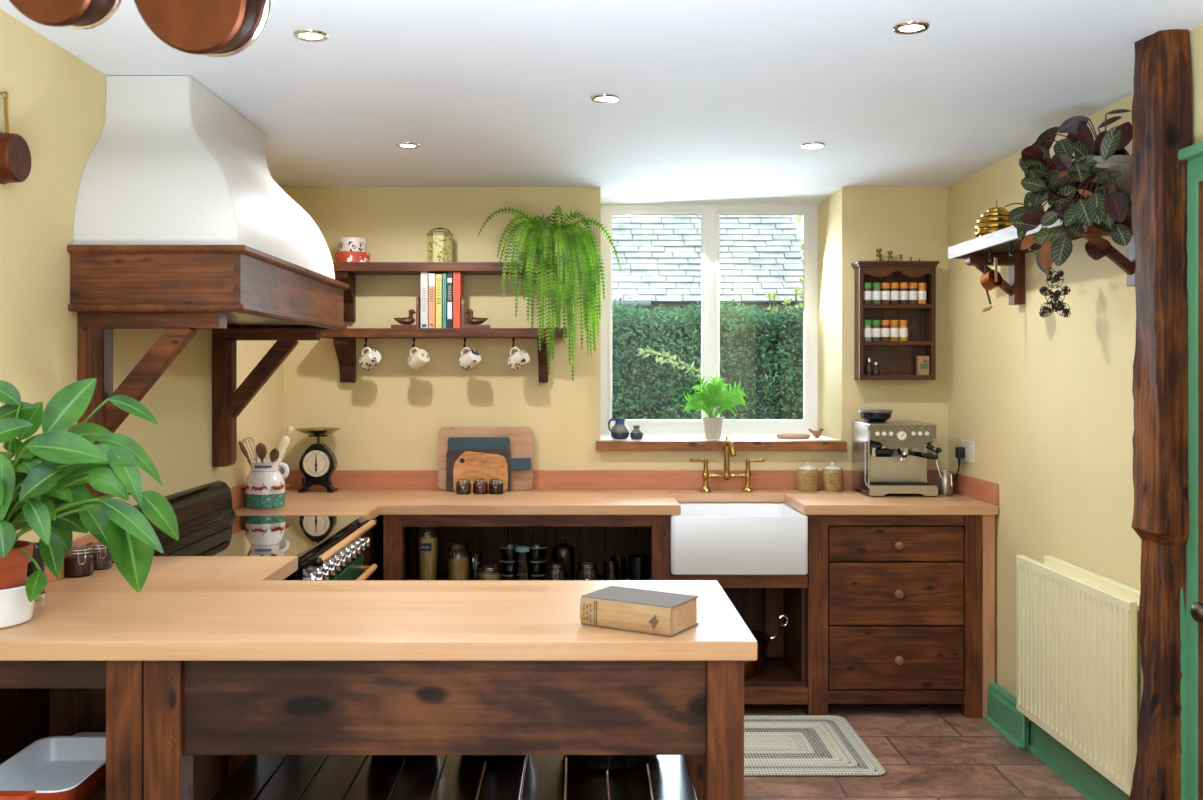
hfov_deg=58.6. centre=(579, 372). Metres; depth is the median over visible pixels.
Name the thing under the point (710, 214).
window
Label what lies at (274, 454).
wooden spoon
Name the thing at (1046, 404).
wall
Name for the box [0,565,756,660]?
countertop
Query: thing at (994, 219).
pot
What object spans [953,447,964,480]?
cord
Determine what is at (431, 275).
print
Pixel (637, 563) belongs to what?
mug
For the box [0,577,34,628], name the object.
pot
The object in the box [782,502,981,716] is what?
drawer unit
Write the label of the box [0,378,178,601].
peace lily
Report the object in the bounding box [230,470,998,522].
countertop
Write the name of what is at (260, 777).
shelf
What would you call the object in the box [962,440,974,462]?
wall socket
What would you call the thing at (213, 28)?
pan
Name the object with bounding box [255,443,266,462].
wooden spoon
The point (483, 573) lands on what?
jar
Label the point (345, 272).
wall shelf
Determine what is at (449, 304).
print
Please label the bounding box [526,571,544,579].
ramekin
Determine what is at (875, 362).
glass shaker
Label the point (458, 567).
jar
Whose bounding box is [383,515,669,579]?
open shelf unit
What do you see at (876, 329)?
spice jar
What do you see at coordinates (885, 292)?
spice jar
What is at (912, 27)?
recessed light
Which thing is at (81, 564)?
jar
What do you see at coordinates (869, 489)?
drip tray
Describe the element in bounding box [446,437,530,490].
chopping board
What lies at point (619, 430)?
jug
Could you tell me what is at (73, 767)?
baking dish
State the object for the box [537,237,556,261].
pot
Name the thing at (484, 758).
pan
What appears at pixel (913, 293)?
spice jar
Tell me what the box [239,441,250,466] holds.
wooden spoon
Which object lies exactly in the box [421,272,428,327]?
book
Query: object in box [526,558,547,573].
ramekin
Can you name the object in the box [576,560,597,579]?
jar
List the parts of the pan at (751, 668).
bail handle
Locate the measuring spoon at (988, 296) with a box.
[982,253,991,312]
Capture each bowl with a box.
[980,270,1002,290]
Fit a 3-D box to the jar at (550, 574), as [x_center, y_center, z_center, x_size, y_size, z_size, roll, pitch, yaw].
[-0.107,0.901,4.737,0.100,0.135,0.106,0,0,0]
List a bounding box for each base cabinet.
[362,515,382,579]
[670,572,807,703]
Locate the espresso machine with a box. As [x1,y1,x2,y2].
[852,409,941,495]
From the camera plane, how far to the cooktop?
3.71 m
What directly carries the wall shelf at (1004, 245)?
attached to the wall at (1046, 404)
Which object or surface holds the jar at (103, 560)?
on the countertop at (162, 567)
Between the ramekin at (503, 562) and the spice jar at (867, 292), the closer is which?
the ramekin at (503, 562)
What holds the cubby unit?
on the floor
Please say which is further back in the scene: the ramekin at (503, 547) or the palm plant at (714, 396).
the palm plant at (714, 396)
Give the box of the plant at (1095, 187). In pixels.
[1008,109,1132,273]
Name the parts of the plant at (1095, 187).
pot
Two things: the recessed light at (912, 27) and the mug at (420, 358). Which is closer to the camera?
the recessed light at (912, 27)
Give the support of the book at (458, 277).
on the wall shelf at (344, 341)
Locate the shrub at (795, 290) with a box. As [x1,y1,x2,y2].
[766,278,802,319]
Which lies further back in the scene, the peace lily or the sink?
the sink
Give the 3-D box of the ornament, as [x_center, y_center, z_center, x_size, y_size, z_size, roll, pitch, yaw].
[1.646,-0.320,3.745,0.137,0.251,0.070,0,0,-17]
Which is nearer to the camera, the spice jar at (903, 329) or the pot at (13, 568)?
the pot at (13, 568)
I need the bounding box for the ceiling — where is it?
[0,0,1202,204]
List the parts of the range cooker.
knob, knob, knob, control panel, oven door, knob, knob, knob, handrail, oven door, knob, knob, knob, knob, door handle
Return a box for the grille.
[870,482,932,485]
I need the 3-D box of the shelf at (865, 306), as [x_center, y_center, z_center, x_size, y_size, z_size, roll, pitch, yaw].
[1.512,-0.319,5.150,0.332,0.022,0.094,0,0,0]
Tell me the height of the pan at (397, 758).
0.113 m
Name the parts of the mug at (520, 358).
handle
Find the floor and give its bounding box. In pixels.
[521,704,1087,799]
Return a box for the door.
[1178,141,1202,799]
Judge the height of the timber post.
2.378 m
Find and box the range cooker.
[133,481,376,579]
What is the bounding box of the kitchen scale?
[295,428,340,492]
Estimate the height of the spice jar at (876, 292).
0.102 m
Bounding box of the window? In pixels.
[601,204,817,433]
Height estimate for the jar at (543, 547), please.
0.062 m
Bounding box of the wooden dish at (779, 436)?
[776,434,809,438]
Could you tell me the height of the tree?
5.062 m
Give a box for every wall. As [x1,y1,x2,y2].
[0,9,283,541]
[284,187,947,567]
[948,93,1140,742]
[1189,24,1202,144]
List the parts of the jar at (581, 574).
lid, glass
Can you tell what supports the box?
on the spice rack
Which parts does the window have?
sash, sash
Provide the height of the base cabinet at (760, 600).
0.793 m
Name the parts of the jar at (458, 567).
lid, glass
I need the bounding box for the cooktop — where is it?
[154,516,360,563]
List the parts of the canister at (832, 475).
lid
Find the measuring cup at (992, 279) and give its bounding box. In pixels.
[980,258,1002,290]
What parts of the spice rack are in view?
panel, cornice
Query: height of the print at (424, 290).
0.107 m
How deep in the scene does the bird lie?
5.39 m
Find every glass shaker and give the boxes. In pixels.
[865,357,871,374]
[872,361,879,374]
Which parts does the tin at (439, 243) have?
lid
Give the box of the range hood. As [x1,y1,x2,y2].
[67,76,348,498]
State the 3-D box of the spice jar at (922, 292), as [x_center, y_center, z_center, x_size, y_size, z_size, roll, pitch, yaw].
[1.643,-0.381,5.140,0.041,0.102,0.041,0,0,0]
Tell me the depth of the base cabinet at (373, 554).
4.74 m
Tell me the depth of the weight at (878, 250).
5.13 m
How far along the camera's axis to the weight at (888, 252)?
5.13 m
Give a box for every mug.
[359,347,381,370]
[408,347,429,370]
[459,347,480,370]
[508,347,529,370]
[628,554,650,579]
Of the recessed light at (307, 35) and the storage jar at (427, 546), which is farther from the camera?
the storage jar at (427, 546)
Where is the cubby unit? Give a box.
[0,661,227,799]
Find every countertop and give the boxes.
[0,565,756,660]
[59,534,297,579]
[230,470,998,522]
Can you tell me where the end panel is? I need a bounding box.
[982,515,994,716]
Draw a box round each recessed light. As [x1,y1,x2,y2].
[293,29,328,41]
[396,142,419,148]
[591,94,618,102]
[801,142,824,148]
[892,21,929,33]
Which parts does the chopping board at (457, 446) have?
handle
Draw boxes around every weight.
[876,248,881,260]
[887,251,892,260]
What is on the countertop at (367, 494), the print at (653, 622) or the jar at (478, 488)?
the jar at (478, 488)
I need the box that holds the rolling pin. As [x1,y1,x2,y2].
[275,426,292,461]
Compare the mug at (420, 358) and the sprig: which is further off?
the sprig
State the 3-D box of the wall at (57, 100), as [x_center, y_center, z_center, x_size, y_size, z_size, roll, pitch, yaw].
[-1.539,0.285,1.835,0.200,2.378,8.270,0,0,0]
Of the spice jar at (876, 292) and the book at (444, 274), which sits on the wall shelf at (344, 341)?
the book at (444, 274)
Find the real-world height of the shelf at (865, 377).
0.024 m
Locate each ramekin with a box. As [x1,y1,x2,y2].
[499,544,520,560]
[499,558,520,573]
[501,571,520,579]
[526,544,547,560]
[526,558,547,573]
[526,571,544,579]
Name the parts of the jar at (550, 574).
lid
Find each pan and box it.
[9,0,121,28]
[134,0,270,56]
[375,755,428,761]
[465,755,522,761]
[564,755,656,770]
[744,615,788,677]
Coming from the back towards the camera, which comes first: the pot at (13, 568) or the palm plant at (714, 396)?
the palm plant at (714, 396)
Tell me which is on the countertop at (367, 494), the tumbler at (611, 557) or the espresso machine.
the espresso machine
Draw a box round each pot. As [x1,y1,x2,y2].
[0,540,32,589]
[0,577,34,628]
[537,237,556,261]
[974,199,1023,236]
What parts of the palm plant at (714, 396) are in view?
pot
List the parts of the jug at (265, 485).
handle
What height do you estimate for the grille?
0.005 m
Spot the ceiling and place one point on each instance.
(718, 102)
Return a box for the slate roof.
[612,215,802,320]
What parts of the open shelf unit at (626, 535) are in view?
post, panel, rail, shelf, panel, post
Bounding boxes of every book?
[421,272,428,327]
[429,273,435,327]
[436,274,442,327]
[443,273,446,327]
[447,272,452,327]
[453,272,463,327]
[580,586,698,636]
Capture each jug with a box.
[241,460,289,508]
[608,418,628,438]
[937,470,952,495]
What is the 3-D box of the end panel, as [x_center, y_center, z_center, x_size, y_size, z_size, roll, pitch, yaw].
[1.750,1.040,4.881,0.053,0.868,0.592,0,0,0]
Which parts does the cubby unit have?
panel, rail, panel, post, panel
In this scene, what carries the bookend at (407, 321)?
on the wall shelf at (344, 341)
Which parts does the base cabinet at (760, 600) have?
rail, panel, rail, panel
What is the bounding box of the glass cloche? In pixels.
[552,538,574,579]
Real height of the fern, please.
0.831 m
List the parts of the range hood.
arm, cornice, cornice, extractor panel, arm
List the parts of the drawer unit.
post, rail, rail, drawer, drawer, drawer, knob, knob, knob, post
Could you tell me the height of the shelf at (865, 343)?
0.020 m
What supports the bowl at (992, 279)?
on the measuring cup at (992, 279)
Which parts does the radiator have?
panel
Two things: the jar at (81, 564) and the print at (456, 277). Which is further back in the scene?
the print at (456, 277)
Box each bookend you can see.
[391,297,420,327]
[461,297,489,327]
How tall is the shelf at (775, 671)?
0.025 m
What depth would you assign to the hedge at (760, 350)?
8.43 m
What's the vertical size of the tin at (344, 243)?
0.069 m
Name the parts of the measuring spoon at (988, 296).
cord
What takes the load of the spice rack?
attached to the wall at (392, 417)
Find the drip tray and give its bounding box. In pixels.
[862,484,937,495]
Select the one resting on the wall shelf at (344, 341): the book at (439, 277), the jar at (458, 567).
the book at (439, 277)
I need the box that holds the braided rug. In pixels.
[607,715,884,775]
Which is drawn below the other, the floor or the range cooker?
the floor
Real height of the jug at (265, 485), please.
0.190 m
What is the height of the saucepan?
0.231 m
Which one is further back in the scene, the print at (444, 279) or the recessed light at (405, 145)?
the print at (444, 279)
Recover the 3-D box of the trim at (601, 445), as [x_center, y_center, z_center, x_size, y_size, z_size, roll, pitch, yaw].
[0.682,0.351,5.194,1.210,0.046,0.067,0,0,0]
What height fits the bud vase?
0.068 m
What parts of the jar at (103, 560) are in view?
glass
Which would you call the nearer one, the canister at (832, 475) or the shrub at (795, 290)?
the canister at (832, 475)
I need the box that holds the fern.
[478,206,620,379]
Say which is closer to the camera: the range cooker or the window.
the range cooker
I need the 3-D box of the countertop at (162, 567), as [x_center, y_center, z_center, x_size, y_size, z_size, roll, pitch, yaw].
[-1.153,0.539,3.109,0.570,0.134,0.382,0,0,0]
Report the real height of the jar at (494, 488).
0.068 m
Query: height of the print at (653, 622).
0.052 m
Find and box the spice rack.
[851,261,938,379]
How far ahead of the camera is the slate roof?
11.33 m
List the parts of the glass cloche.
lid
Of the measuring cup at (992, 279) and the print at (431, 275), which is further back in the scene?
the print at (431, 275)
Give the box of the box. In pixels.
[916,356,928,374]
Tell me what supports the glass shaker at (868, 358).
on the spice rack
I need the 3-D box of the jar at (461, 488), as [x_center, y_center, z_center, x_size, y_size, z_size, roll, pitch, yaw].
[-0.544,0.529,4.997,0.069,0.068,0.074,0,0,0]
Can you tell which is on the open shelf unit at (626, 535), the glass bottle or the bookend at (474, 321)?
the glass bottle
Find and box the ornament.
[1030,248,1070,317]
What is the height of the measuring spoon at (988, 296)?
0.238 m
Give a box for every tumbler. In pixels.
[603,562,618,579]
[610,556,625,579]
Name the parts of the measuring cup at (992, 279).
handle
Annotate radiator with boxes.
[1016,555,1142,795]
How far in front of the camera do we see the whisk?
4.55 m
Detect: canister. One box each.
[797,462,817,491]
[822,462,842,491]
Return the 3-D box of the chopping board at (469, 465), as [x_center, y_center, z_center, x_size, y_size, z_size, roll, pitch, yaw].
[-0.472,0.468,5.090,0.261,0.192,0.035,0,0,0]
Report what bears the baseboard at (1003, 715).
attached to the wall at (1046, 404)
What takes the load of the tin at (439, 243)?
on the wall shelf at (345, 272)
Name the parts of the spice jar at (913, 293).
glass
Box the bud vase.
[630,425,642,439]
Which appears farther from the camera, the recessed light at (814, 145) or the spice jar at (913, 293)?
the spice jar at (913, 293)
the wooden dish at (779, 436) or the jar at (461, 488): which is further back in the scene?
the wooden dish at (779, 436)
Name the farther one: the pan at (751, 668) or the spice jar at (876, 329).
the spice jar at (876, 329)
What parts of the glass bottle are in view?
lid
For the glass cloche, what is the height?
0.212 m
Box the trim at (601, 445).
[596,440,846,450]
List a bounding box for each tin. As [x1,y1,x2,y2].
[334,251,369,261]
[338,237,365,251]
[427,228,452,261]
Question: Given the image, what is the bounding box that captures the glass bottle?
[513,545,531,579]
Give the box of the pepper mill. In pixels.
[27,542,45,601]
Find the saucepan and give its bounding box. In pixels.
[0,91,30,183]
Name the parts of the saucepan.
handle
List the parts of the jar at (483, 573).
lid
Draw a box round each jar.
[65,546,93,577]
[84,541,112,569]
[416,527,438,579]
[447,541,469,579]
[456,479,470,493]
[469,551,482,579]
[473,479,487,493]
[476,563,500,579]
[489,479,502,493]
[544,560,566,579]
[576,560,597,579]
[863,283,871,303]
[863,320,871,340]
[872,283,880,303]
[872,320,880,340]
[881,283,889,303]
[881,320,889,340]
[890,283,898,303]
[890,320,898,340]
[899,283,907,303]
[899,320,907,340]
[909,283,917,303]
[918,283,926,303]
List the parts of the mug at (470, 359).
handle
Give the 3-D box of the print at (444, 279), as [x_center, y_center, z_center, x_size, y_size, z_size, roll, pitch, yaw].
[-0.636,-0.339,5.027,0.004,0.207,0.001,0,0,0]
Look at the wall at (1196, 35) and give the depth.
2.80 m
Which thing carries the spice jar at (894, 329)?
on the spice rack
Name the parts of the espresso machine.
panel, cradle arm, hopper lid, panel, portafilter handle, steam knob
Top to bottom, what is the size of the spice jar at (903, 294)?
0.102 m
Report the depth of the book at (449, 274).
5.03 m
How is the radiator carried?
attached to the wall at (1046, 404)
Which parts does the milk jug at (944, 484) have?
handle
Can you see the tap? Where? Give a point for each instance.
(728, 446)
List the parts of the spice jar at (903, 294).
glass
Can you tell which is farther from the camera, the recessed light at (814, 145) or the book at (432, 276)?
the book at (432, 276)
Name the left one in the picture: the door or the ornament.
the ornament
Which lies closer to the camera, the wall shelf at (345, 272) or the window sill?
the wall shelf at (345, 272)
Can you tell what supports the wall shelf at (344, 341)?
attached to the wall at (392, 417)
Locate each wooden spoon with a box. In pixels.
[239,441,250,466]
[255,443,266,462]
[270,448,278,463]
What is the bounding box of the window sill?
[601,434,838,439]
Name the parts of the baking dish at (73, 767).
handle, handle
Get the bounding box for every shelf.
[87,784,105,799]
[211,755,696,799]
[320,328,566,382]
[333,262,556,320]
[744,657,805,685]
[863,304,930,308]
[863,341,930,345]
[863,375,930,379]
[948,202,1135,304]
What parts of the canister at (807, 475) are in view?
lid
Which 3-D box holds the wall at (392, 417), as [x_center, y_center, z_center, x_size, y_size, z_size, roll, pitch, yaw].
[0.225,0.285,5.588,3.728,2.378,0.763,0,0,0]
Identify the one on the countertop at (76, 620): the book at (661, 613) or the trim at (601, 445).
the book at (661, 613)
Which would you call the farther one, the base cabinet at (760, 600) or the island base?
the base cabinet at (760, 600)
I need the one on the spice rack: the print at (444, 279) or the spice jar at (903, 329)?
the spice jar at (903, 329)
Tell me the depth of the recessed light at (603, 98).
3.52 m
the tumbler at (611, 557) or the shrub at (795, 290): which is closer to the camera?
the tumbler at (611, 557)
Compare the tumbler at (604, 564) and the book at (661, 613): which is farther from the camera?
the tumbler at (604, 564)
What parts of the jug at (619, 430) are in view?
handle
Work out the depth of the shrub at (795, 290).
9.20 m
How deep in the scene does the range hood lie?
3.11 m
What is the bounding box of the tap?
[690,436,763,491]
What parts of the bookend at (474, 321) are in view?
plate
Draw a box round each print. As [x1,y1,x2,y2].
[422,288,426,310]
[429,273,434,285]
[444,279,444,322]
[447,302,451,318]
[454,275,458,309]
[583,601,658,629]
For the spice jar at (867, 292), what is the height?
0.102 m
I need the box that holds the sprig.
[637,345,723,390]
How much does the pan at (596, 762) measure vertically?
0.113 m
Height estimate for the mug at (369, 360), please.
0.112 m
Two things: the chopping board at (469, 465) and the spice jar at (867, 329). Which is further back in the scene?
the spice jar at (867, 329)
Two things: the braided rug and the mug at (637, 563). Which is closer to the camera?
the braided rug
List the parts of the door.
knob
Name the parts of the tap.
lever, spout, lever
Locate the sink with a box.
[670,503,807,574]
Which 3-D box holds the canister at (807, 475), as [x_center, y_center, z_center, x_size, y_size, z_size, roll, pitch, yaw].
[1.090,0.495,5.126,0.101,0.137,0.104,0,0,0]
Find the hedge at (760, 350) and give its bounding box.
[612,288,802,418]
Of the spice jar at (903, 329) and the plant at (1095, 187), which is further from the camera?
the spice jar at (903, 329)
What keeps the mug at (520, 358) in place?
hanging from the wall shelf at (344, 341)
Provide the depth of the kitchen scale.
5.05 m
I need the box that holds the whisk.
[242,437,256,461]
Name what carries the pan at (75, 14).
hanging from the hanging rail
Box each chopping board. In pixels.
[438,427,532,489]
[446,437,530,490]
[453,451,507,491]
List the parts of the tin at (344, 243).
lid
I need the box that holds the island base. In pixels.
[144,661,743,799]
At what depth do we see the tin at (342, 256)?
5.03 m
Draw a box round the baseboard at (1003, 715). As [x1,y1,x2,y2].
[984,681,1129,799]
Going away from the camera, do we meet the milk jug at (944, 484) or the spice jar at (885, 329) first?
the milk jug at (944, 484)
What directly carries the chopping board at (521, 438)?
on the countertop at (367, 494)
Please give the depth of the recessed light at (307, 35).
2.86 m
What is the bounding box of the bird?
[808,427,823,437]
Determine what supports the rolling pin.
in the jug at (265, 485)
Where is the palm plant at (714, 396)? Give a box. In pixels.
[683,372,747,439]
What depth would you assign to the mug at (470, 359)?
5.03 m
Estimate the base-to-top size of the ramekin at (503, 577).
0.062 m
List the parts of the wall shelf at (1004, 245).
arm, arm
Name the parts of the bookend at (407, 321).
plate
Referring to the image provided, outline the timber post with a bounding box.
[1129,29,1192,799]
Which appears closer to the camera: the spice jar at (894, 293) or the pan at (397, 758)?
the pan at (397, 758)
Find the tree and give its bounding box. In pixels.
[794,215,802,261]
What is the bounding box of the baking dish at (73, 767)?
[0,732,105,799]
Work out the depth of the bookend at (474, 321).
5.04 m

